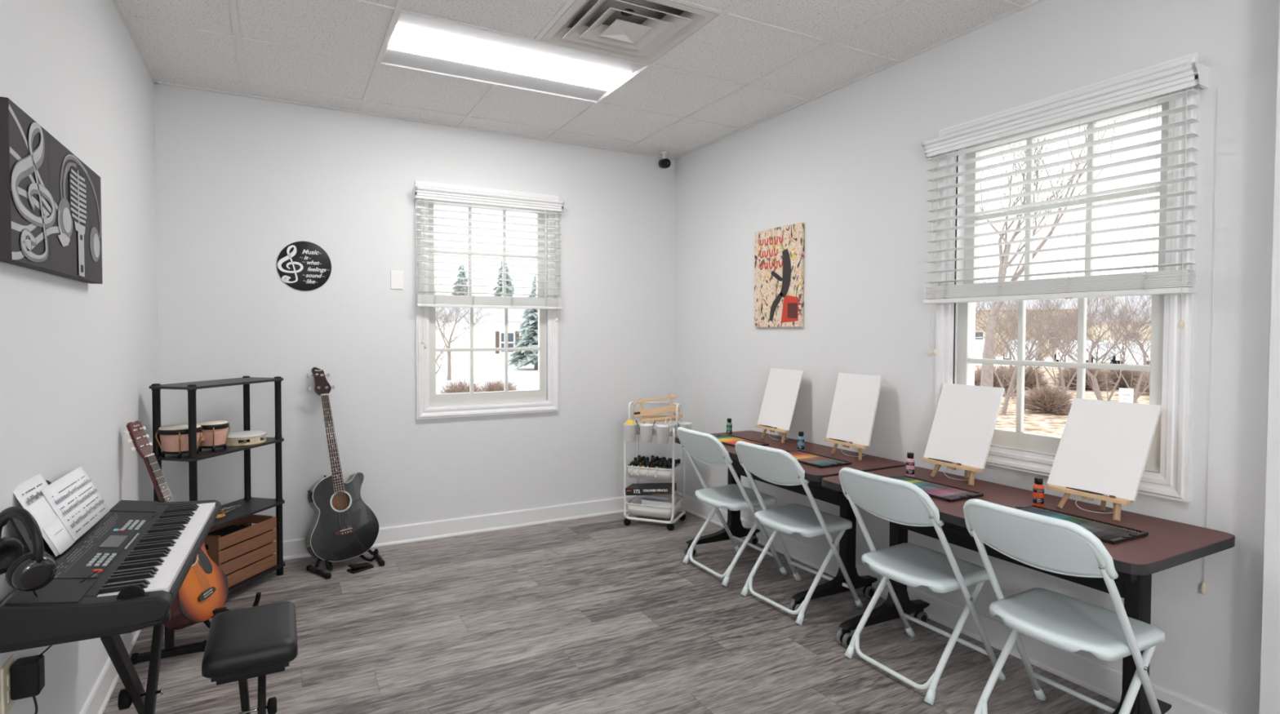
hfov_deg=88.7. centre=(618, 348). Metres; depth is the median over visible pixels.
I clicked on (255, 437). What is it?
tambourine
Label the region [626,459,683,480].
tray
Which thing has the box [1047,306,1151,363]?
bare tree
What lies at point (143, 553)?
electronic keyboard
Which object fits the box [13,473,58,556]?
sheet music
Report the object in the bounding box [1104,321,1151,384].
bare tree
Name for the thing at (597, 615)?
floor
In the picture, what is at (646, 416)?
easel
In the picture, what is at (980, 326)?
bare tree
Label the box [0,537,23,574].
ear cup
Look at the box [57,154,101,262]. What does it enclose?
print
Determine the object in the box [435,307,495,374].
bare tree
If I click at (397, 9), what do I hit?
grid
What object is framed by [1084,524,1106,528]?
pencil
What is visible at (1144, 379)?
round bush
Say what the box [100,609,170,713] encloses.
keyboard stand
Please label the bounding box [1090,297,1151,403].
bare tree
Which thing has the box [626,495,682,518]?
tray
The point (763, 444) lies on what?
tray
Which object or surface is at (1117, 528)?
pencil
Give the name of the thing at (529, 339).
evergreen tree
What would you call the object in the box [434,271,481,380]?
bare tree
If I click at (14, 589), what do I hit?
cable
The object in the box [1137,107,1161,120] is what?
roof eave
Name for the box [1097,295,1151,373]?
bare tree
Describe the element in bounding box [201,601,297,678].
seat cushion
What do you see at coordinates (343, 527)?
bass guitar
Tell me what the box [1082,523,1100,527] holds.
pencil
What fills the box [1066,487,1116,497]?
paintbrush
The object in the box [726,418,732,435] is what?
paint bottle
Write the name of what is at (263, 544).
wooden crate
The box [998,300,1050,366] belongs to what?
bare tree
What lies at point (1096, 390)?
bare tree
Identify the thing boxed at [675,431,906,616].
table
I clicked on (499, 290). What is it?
evergreen tree
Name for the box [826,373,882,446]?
canvas
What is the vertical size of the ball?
0.076 m
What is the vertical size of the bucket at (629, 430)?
0.133 m
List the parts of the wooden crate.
panel, panel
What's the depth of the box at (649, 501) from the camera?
4.56 m
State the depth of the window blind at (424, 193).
4.33 m
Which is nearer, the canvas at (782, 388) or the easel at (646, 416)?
the canvas at (782, 388)
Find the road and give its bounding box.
[435,377,537,387]
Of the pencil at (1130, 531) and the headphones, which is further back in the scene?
the pencil at (1130, 531)
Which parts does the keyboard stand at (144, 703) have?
leg, adjustment knob, leg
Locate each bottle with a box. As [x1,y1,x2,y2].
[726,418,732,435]
[797,431,804,451]
[906,452,915,477]
[1032,476,1044,506]
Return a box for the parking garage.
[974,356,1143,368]
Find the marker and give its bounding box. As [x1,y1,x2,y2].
[663,462,666,469]
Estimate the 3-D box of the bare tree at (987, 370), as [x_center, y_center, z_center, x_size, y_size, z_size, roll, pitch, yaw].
[8.314,-2.015,12.719,2.989,7.537,5.130,1,2,16]
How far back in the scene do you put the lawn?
31.21 m
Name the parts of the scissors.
handle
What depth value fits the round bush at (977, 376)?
20.52 m
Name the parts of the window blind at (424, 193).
pull cord, ladder cord, ladder cord, rail, ladder cord, ladder cord, pull cord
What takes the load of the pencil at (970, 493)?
in the tray at (977, 494)
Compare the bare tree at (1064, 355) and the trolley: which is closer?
the trolley
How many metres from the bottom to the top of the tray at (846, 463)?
0.013 m
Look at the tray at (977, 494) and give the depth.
2.55 m
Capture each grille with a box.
[4,579,97,604]
[70,168,86,276]
[109,500,164,512]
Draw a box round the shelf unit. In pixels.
[149,376,285,593]
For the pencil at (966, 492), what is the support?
in the tray at (977, 494)
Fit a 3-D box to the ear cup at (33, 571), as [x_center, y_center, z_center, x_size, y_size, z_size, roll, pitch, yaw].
[-1.261,0.480,1.405,0.081,0.082,0.072,-1,2,-27]
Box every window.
[414,181,559,419]
[934,51,1200,502]
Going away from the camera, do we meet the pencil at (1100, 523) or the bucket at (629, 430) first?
the pencil at (1100, 523)
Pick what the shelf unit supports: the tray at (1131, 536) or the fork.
the fork
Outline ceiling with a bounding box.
[118,0,1034,157]
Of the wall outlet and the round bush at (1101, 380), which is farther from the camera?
the round bush at (1101, 380)
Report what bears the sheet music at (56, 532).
on the electronic keyboard
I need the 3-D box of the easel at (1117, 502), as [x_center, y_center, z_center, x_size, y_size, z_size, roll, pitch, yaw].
[1.732,0.436,2.352,0.199,0.312,0.260,-1,2,-27]
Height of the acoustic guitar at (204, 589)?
0.866 m
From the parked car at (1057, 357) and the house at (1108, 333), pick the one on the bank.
the house at (1108, 333)
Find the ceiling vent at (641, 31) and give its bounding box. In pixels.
[540,0,719,64]
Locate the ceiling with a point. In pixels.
(732, 50)
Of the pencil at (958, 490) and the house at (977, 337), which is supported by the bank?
the house at (977, 337)
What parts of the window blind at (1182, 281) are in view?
pull cord, pull cord, ladder cord, ladder cord, rail, ladder cord, ladder cord, pull cord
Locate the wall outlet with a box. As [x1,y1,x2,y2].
[0,654,15,713]
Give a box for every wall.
[0,0,158,713]
[154,84,675,542]
[674,0,1279,713]
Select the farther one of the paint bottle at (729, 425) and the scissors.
the paint bottle at (729, 425)
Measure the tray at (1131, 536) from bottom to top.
0.013 m
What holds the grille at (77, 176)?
attached to the picture at (51, 199)
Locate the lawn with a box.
[435,366,537,394]
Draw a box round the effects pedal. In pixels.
[346,562,373,573]
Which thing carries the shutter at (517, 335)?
hanging from the house at (492, 335)
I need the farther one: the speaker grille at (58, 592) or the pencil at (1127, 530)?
the pencil at (1127, 530)
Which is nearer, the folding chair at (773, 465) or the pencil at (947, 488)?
the pencil at (947, 488)
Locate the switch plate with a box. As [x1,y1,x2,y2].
[390,271,403,289]
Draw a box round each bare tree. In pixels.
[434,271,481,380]
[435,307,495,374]
[974,337,1049,399]
[975,262,1108,413]
[975,270,993,329]
[975,311,1037,359]
[976,301,1017,368]
[979,118,1123,386]
[991,271,1110,393]
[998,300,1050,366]
[999,306,1074,360]
[1000,324,1068,388]
[1011,264,1153,400]
[1026,302,1075,361]
[1030,312,1099,373]
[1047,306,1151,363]
[1069,296,1142,363]
[1089,305,1151,364]
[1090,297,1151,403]
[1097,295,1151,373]
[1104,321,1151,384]
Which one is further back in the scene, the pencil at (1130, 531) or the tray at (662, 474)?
the tray at (662, 474)
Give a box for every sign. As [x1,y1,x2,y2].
[276,241,331,291]
[1118,387,1133,403]
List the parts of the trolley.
post, post, frame, handle, post, post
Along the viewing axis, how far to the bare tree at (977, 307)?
25.35 m
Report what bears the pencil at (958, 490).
in the tray at (977, 494)
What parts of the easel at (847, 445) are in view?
leg, leg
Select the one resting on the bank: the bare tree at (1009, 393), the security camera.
the bare tree at (1009, 393)
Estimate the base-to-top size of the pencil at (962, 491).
0.007 m
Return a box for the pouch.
[204,524,253,576]
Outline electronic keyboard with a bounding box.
[0,480,221,653]
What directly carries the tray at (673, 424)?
on the trolley
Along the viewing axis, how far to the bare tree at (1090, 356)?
33.60 m
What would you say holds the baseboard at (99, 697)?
attached to the wall at (79, 360)
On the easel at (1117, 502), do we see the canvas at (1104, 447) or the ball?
the canvas at (1104, 447)
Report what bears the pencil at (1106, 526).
in the tray at (1131, 536)
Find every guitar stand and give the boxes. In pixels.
[130,591,261,665]
[306,548,384,578]
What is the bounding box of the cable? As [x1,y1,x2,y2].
[0,588,15,604]
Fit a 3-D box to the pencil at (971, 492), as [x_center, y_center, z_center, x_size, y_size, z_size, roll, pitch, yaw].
[1.329,0.573,2.551,0.173,0.007,0.006,-1,2,-27]
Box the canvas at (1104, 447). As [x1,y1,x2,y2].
[1046,398,1162,502]
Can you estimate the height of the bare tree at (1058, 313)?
3.861 m
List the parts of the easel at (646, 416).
rail, rail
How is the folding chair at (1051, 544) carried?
on the floor
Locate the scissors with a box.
[216,505,242,518]
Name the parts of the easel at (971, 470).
leg, leg, leg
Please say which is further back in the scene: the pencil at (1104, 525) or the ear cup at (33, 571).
the pencil at (1104, 525)
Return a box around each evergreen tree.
[451,264,472,295]
[491,260,517,296]
[507,275,537,369]
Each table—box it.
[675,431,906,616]
[822,466,1235,713]
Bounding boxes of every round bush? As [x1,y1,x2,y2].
[435,378,488,393]
[475,378,522,391]
[974,364,1027,395]
[1002,365,1053,389]
[1014,382,1076,414]
[1049,361,1117,390]
[1102,363,1147,389]
[1131,373,1149,395]
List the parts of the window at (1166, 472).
sash, sash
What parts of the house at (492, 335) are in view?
pane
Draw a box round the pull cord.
[1200,88,1217,595]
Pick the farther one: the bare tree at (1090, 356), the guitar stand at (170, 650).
the bare tree at (1090, 356)
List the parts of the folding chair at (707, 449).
backrest, leg, leg, seat, leg, leg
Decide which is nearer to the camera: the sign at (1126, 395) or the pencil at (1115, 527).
the pencil at (1115, 527)
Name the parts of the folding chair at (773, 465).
leg, backrest, leg, seat, leg, leg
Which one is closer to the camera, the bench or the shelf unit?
the bench
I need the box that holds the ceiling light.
[381,12,646,102]
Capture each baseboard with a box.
[79,629,141,713]
[273,494,671,560]
[674,491,1226,713]
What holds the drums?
on the shelf unit
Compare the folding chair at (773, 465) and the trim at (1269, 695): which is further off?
the folding chair at (773, 465)
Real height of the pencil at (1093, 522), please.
0.007 m
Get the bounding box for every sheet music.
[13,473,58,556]
[40,466,109,542]
[42,517,74,555]
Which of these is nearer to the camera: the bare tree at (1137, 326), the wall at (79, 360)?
the wall at (79, 360)
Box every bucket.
[622,422,636,441]
[639,422,653,443]
[655,423,670,444]
[678,420,692,430]
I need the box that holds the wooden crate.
[204,514,276,587]
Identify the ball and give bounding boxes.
[624,417,635,424]
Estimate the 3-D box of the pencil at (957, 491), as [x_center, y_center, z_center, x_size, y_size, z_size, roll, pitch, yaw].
[1.310,0.572,2.586,0.173,0.007,0.006,-1,2,-27]
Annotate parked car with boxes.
[974,339,984,357]
[1003,340,1041,360]
[1054,340,1093,362]
[1085,340,1122,364]
[1110,340,1151,364]
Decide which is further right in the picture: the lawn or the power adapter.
the lawn
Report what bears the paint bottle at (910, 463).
on the table at (1168, 544)
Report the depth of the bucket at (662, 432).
4.38 m
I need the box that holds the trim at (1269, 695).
[1259,4,1279,713]
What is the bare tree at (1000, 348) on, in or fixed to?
on the bank
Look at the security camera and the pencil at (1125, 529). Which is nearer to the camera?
the pencil at (1125, 529)
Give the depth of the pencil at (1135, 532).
2.03 m
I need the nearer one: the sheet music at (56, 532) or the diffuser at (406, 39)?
the sheet music at (56, 532)
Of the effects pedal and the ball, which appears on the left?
the effects pedal
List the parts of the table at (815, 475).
modesty panel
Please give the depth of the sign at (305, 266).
3.89 m
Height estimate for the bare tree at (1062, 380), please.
3.753 m
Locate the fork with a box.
[219,504,239,511]
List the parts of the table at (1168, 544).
modesty panel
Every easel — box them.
[633,392,683,423]
[644,412,679,421]
[755,424,789,443]
[824,438,868,460]
[922,457,982,485]
[1045,484,1132,521]
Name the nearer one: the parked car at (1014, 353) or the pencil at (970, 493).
the pencil at (970, 493)
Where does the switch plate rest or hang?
attached to the wall at (240, 180)
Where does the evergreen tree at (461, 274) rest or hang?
on the lawn
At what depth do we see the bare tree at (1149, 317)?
27.82 m
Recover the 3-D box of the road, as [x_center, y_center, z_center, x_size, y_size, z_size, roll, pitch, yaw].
[-4.495,1.299,25.402,11.332,0.001,7.642,-1,2,-27]
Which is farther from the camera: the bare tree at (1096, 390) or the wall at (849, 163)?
the bare tree at (1096, 390)
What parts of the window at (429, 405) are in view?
sash, sash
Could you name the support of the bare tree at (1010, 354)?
on the bank
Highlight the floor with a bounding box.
[102,508,1119,713]
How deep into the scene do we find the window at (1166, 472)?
2.53 m
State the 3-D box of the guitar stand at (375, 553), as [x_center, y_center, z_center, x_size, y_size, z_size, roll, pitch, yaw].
[-1.588,1.139,3.801,0.411,0.234,0.355,-1,2,-41]
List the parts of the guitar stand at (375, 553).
leg, leg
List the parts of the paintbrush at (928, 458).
handle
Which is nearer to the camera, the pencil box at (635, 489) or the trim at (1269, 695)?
the trim at (1269, 695)
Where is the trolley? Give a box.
[623,401,685,530]
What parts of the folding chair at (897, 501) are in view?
leg, leg, backrest, seat, leg, leg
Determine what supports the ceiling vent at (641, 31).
in the ceiling
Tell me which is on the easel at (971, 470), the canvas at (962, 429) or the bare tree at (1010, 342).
the canvas at (962, 429)
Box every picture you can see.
[0,97,102,284]
[754,222,804,327]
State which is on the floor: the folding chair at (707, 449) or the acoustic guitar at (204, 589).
the folding chair at (707, 449)
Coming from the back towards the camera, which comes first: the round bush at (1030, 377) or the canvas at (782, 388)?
the round bush at (1030, 377)
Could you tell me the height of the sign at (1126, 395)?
1.026 m
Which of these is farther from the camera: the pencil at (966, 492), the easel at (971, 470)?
the easel at (971, 470)
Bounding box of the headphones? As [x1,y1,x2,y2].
[0,506,98,596]
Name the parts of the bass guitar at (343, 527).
preamp panel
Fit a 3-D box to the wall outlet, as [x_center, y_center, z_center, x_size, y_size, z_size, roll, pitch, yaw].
[-1.460,0.808,1.565,0.008,0.120,0.076,-1,2,-27]
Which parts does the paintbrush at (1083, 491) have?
handle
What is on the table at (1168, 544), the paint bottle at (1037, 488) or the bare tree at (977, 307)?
the paint bottle at (1037, 488)
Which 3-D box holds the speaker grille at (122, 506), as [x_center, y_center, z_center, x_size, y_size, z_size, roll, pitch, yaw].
[-1.606,0.528,2.184,0.123,0.022,0.144,-1,2,-25]
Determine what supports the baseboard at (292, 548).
attached to the wall at (240, 180)
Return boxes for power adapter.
[9,645,52,713]
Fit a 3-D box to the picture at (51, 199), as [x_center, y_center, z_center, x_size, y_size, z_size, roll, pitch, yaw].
[-1.618,-0.401,1.887,0.041,0.372,0.884,-1,2,-27]
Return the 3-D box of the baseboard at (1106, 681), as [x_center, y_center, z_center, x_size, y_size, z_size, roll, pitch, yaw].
[1.230,1.213,3.584,0.020,0.112,3.500,-1,2,-27]
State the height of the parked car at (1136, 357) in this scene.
1.480 m
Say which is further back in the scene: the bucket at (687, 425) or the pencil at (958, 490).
the bucket at (687, 425)
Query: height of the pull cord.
1.674 m
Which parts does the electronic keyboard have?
control panel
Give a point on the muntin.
(474, 223)
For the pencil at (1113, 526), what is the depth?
2.10 m
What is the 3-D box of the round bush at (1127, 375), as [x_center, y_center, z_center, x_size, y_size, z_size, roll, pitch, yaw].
[17.753,0.962,22.945,1.833,0.954,1.853,0,1,3]
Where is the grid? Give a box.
[111,0,1044,159]
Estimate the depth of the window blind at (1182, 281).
2.48 m
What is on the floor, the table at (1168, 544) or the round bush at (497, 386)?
the table at (1168, 544)
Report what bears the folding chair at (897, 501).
on the floor
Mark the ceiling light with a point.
(418, 42)
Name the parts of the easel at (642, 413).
rail, wide rail, rail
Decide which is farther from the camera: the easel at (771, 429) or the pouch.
the easel at (771, 429)
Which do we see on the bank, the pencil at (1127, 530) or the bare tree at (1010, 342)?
the bare tree at (1010, 342)
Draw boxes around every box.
[625,483,676,495]
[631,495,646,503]
[632,501,676,506]
[641,497,675,506]
[646,495,675,501]
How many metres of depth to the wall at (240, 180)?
4.07 m
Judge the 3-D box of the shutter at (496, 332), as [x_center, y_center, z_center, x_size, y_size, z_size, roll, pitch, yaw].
[-6.755,-0.332,36.374,0.200,1.240,0.060,0,2,-12]
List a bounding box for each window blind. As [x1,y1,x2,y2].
[413,186,564,348]
[920,62,1209,356]
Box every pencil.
[925,488,951,493]
[929,488,958,494]
[933,489,961,495]
[934,490,962,495]
[937,490,964,496]
[938,491,966,496]
[940,491,968,497]
[942,492,970,497]
[943,492,971,497]
[946,493,975,498]
[1080,522,1098,526]
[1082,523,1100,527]
[1083,523,1102,528]
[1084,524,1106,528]
[1086,524,1109,530]
[1088,525,1111,531]
[1090,525,1113,532]
[1091,526,1116,533]
[1092,527,1119,533]
[1093,528,1122,535]
[1097,528,1127,537]
[1100,529,1129,537]
[1102,530,1133,538]
[1105,531,1136,539]
[1107,532,1139,539]
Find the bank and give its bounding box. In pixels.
[974,353,1149,437]
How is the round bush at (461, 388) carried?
on the lawn
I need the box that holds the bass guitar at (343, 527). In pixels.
[305,367,379,561]
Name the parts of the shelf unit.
post, post, shelf, shelf, post, shelf, shelf, post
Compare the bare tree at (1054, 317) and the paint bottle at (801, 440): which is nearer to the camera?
the paint bottle at (801, 440)
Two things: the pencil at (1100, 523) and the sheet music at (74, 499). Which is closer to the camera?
the sheet music at (74, 499)
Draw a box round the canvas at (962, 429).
[924,383,1004,469]
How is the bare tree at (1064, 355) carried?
on the bank
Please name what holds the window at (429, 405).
in the wall at (240, 180)
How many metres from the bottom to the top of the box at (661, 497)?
0.034 m
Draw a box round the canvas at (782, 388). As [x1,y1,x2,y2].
[757,368,803,431]
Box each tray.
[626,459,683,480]
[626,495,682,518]
[633,417,683,436]
[714,435,768,447]
[785,449,851,468]
[889,475,983,502]
[1012,504,1148,544]
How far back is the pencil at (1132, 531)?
2.05 m
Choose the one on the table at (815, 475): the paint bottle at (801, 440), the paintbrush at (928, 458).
the paint bottle at (801, 440)
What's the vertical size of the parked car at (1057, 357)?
1.480 m
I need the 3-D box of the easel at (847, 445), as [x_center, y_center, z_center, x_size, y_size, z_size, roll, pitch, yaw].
[1.208,0.409,3.378,0.128,0.306,0.260,-1,2,-27]
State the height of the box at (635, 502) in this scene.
0.058 m
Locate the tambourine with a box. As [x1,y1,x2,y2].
[226,431,266,445]
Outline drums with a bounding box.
[155,420,230,457]
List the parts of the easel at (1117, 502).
leg, leg, leg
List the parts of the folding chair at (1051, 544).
leg, leg, backrest, seat, leg, leg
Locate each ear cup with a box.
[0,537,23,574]
[5,551,57,591]
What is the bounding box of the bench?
[201,601,297,713]
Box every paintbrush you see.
[829,438,853,444]
[928,457,961,465]
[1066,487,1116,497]
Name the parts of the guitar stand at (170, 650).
post, cradle arm, cradle arm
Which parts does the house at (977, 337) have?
pane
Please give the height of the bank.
0.001 m
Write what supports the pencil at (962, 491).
in the tray at (977, 494)
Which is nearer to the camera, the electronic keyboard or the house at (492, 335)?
the electronic keyboard
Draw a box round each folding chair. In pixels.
[676,426,786,586]
[735,440,863,625]
[838,467,1005,705]
[963,498,1164,713]
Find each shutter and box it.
[495,331,498,353]
[515,331,519,351]
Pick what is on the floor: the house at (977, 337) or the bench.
the bench
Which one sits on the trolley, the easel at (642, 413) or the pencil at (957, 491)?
the easel at (642, 413)
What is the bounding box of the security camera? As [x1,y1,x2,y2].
[658,151,671,168]
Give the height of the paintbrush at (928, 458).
0.008 m
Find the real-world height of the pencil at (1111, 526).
0.007 m
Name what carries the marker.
in the trolley
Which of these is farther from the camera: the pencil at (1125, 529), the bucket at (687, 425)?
the bucket at (687, 425)
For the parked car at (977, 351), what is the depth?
42.23 m
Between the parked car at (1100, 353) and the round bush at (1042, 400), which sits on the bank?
the round bush at (1042, 400)
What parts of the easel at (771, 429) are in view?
leg, leg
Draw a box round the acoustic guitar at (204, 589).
[123,420,228,630]
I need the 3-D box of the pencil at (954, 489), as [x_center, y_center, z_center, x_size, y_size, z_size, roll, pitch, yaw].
[1.299,0.572,2.607,0.173,0.007,0.006,-1,2,-27]
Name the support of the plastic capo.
on the shelf unit
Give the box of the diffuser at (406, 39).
[387,25,631,91]
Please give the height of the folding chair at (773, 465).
0.820 m
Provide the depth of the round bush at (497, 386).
17.11 m
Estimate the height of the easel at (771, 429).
0.307 m
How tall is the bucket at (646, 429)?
0.133 m
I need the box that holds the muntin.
[473,222,476,384]
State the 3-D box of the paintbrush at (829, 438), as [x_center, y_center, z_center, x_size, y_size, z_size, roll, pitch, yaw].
[1.147,0.476,3.377,0.008,0.008,0.160,-1,2,-27]
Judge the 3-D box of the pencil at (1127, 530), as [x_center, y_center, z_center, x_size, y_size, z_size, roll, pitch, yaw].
[1.572,0.587,2.067,0.173,0.007,0.006,-1,2,-27]
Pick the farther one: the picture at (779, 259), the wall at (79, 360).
the picture at (779, 259)
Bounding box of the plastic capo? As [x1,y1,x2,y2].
[219,507,226,514]
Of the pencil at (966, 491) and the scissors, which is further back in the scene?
the scissors
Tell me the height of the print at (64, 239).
0.040 m
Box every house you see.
[435,296,535,367]
[975,297,1092,354]
[1086,295,1151,341]
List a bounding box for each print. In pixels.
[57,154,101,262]
[57,233,70,246]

